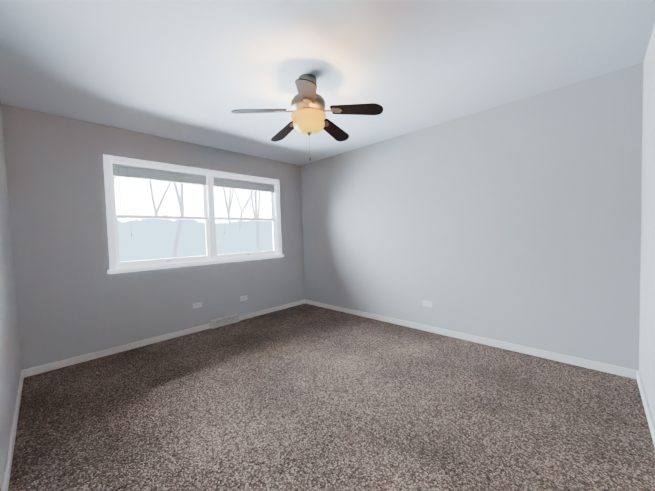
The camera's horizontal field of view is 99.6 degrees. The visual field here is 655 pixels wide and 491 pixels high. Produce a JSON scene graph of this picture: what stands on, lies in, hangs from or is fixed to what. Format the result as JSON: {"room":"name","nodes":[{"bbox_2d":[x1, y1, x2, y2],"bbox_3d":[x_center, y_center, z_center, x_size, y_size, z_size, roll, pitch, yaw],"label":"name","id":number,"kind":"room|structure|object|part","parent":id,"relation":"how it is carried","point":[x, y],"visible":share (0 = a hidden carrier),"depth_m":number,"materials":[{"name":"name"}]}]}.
{"room":"empty bedroom","nodes":[
{"label":"empty bedroom","id":0,"kind":"room"},
{"bbox_2d":[0,102,20,490],"bbox_3d":[-1.123,0.001,0.719,5.150,2.440,0.150,0,3,44],"label":"wall","id":1,"kind":"structure","parent":0,"point":[10,367],"depth_m":1.92,"materials":[{"name":"grey paint"}]},
{"bbox_2d":[1,370,23,490],"bbox_3d":[-1.338,1.177,1.122,3.967,0.072,0.013,0,3,44],"label":"baseboard","id":2,"kind":"structure","parent":1,"relation":"attached to","point":[6,478],"depth_m":1.63,"materials":[{"name":"white wood"}]},
{"bbox_2d":[1,104,304,369],"bbox_3d":[-1.678,-0.102,3.735,0.150,2.440,3.410,0,3,44],"label":"wall","id":3,"kind":"structure","parent":0,"point":[74,298],"depth_m":2.87,"materials":[{"name":"grey paint"}]},
{"bbox_2d":[21,323,210,376],"bbox_3d":[-2.175,1.123,3.117,0.013,0.072,1.711,0,3,44],"label":"baseboard","id":4,"kind":"structure","parent":3,"relation":"attached to","point":[74,360],"depth_m":2.94,"materials":[{"name":"white wood"}]},
{"bbox_2d":[103,155,281,269],"bbox_3d":[-1.604,-0.402,3.783,0.146,1.220,2.250,0,3,44],"label":"window","id":5,"kind":"structure","parent":3,"relation":"in","point":[108,160],"depth_m":3.62,"materials":[{"name":"white"}]},
{"bbox_2d":[112,163,206,185],"bbox_3d":[-1.973,-0.841,3.346,0.028,0.138,1.005,0,3,44],"label":"window blinds","id":6,"kind":"object","parent":5,"relation":"attached to","point":[136,172],"depth_m":3.29,"materials":[{"name":"grey fabric"}]},
{"bbox_2d":[118,167,120,207],"bbox_3d":[-2.270,-0.628,3.019,0.006,0.482,0.007,-1,2,17],"label":"blind cord","id":7,"kind":"object","parent":6,"relation":"hanging from","point":[118,167],"depth_m":3.02,"materials":[{"name":"grey plastic"}]},
{"bbox_3d":[-1.620,-0.374,3.800,0.070,1.133,2.108,0,3,44],"label":"window sashes","id":8,"kind":"part","parent":5,"relation":"part of","materials":[{"name":"white plastic"}]},
{"bbox_3d":[-1.620,-0.381,3.799,0.043,1.038,2.064,0,3,44],"label":"glass","id":9,"kind":"part","parent":5,"relation":"part of","materials":[{"name":"clear glass"}]},
{"bbox_2d":[213,176,274,192],"bbox_3d":[-1.213,-0.895,4.128,0.028,0.138,1.001,0,3,44],"label":"window blinds","id":10,"kind":"object","parent":5,"relation":"attached to","point":[217,181],"depth_m":4.08,"materials":[{"name":"grey fabric"}]},
{"bbox_2d":[108,255,283,273],"bbox_3d":[-1.537,0.226,3.761,0.080,0.036,2.290,0,3,44],"label":"window sill","id":11,"kind":"structure","parent":3,"relation":"attached to","point":[177,265],"depth_m":3.47,"materials":[{"name":"white wood"}]},
{"bbox_2d":[193,302,201,308],"bbox_3d":[-1.695,0.779,3.613,0.007,0.070,0.115,0,3,44],"label":"outlet","id":12,"kind":"object","parent":3,"relation":"attached to","point":[197,305],"visible":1,"depth_m":3.61,"materials":[{"name":"white plastic"}]},
{"bbox_2d":[210,313,238,328],"bbox_3d":[-1.426,1.049,3.860,0.052,0.116,0.395,0,3,44],"label":"air vent","id":13,"kind":"object","parent":3,"relation":"in","point":[223,321],"visible":1,"depth_m":3.84,"materials":[{"name":"white metal"}]},
{"bbox_2d":[240,295,246,300],"bbox_3d":[-1.235,0.777,4.086,0.007,0.070,0.115,0,3,44],"label":"outlet","id":14,"kind":"object","parent":3,"relation":"attached to","point":[242,298],"visible":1,"depth_m":4.08,"materials":[{"name":"white plastic"}]},
{"bbox_2d":[239,299,304,320],"bbox_3d":[-0.848,1.029,4.483,0.013,0.072,1.296,0,3,44],"label":"baseboard","id":15,"kind":"structure","parent":3,"relation":"attached to","point":[264,311],"depth_m":4.41,"materials":[{"name":"white wood"}]},
{"bbox_2d":[0,0,654,164],"bbox_3d":[0.078,-1.356,1.944,5.150,0.100,3.710,0,3,44],"label":"ceiling","id":16,"kind":"structure","parent":0,"point":[195,71],"depth_m":1.93,"materials":[{"name":"white paint"}]},
{"bbox_2d":[231,74,382,160],"bbox_3d":[-0.152,-0.988,2.216,1.093,0.642,1.099,0,3,44],"label":"ceiling fan","id":17,"kind":"object","parent":16,"relation":"hanging from","point":[308,114],"visible":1,"depth_m":2.09,"materials":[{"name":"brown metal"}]},
{"bbox_3d":[-0.147,-0.954,2.183,0.279,0.133,0.279,0,3,44],"label":"lamp shade","id":18,"kind":"part","parent":17,"relation":"part of","materials":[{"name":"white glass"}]},
{"bbox_2d":[8,303,654,490],"bbox_3d":[0.154,1.181,2.044,5.150,0.100,3.710,0,3,44],"label":"floor","id":19,"kind":"structure","parent":0,"point":[305,397],"depth_m":1.84,"materials":[{"name":"carpet"}]},
{"bbox_2d":[300,63,642,370],"bbox_3d":[1.355,-0.175,3.270,5.150,2.440,0.150,0,3,44],"label":"wall","id":20,"kind":"structure","parent":0,"point":[517,222],"depth_m":2.76,"materials":[{"name":"grey paint"}]},
{"bbox_2d":[423,300,431,306],"bbox_3d":[1.212,0.707,3.360,0.115,0.070,0.007,0,3,44],"label":"electrical outlet","id":21,"kind":"object","parent":20,"relation":"attached to","point":[427,303],"visible":1,"depth_m":3.35,"materials":[{"name":"white plastic"}]},
{"bbox_2d":[305,299,637,378],"bbox_3d":[1.026,1.009,3.556,3.967,0.072,0.013,0,3,44],"label":"baseboard","id":22,"kind":"structure","parent":20,"relation":"attached to","point":[608,368],"depth_m":2.82,"materials":[{"name":"white wood"}]},
{"bbox_2d":[639,24,654,422],"bbox_3d":[1.275,-0.078,0.869,0.120,2.440,3.410,0,3,44],"label":"wall","id":23,"kind":"structure","parent":0,"point":[647,330],"depth_m":1.83,"materials":[{"name":"grey paint"}]},
{"bbox_2d":[637,371,654,446],"bbox_3d":[2.024,1.050,1.746,0.013,0.072,1.197,0,3,44],"label":"baseboard","id":24,"kind":"structure","parent":23,"relation":"attached to","point":[651,423],"depth_m":1.75,"materials":[{"name":"white wood"}]},
{"label":"outside","id":25,"kind":"structure","parent":0,"visible":0},
{"bbox_2d":[114,176,270,222],"bbox_3d":[-18.314,-9.986,23.808,0.100,22.400,70.000,0,3,44],"label":"sky","id":26,"kind":"structure","parent":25,"point":[189,199],"depth_m":27.17,"materials":[{"name":"white"}]},
{"bbox_3d":[-11.495,1.389,15.178,29.840,0.050,46.000,0,3,44],"label":"ground","id":27,"kind":"structure","parent":25,"visible":0},
{"bbox_2d":[114,176,259,257],"bbox_3d":[-5.115,-2.942,9.868,10.701,8.685,13.731,0,3,44],"label":"trees","id":28,"kind":"object","parent":27,"relation":"on","point":[181,208],"depth_m":8.01,"materials":[{"name":"grey plant"}]},
{"bbox_2d":[117,217,272,261],"bbox_3d":[-2.319,0.133,8.947,1.972,2.398,23.201,0,3,44],"label":"hedge","id":29,"kind":"object","parent":27,"relation":"on","point":[124,234],"depth_m":7.06,"materials":[{"name":"grey plant"}]}
]}

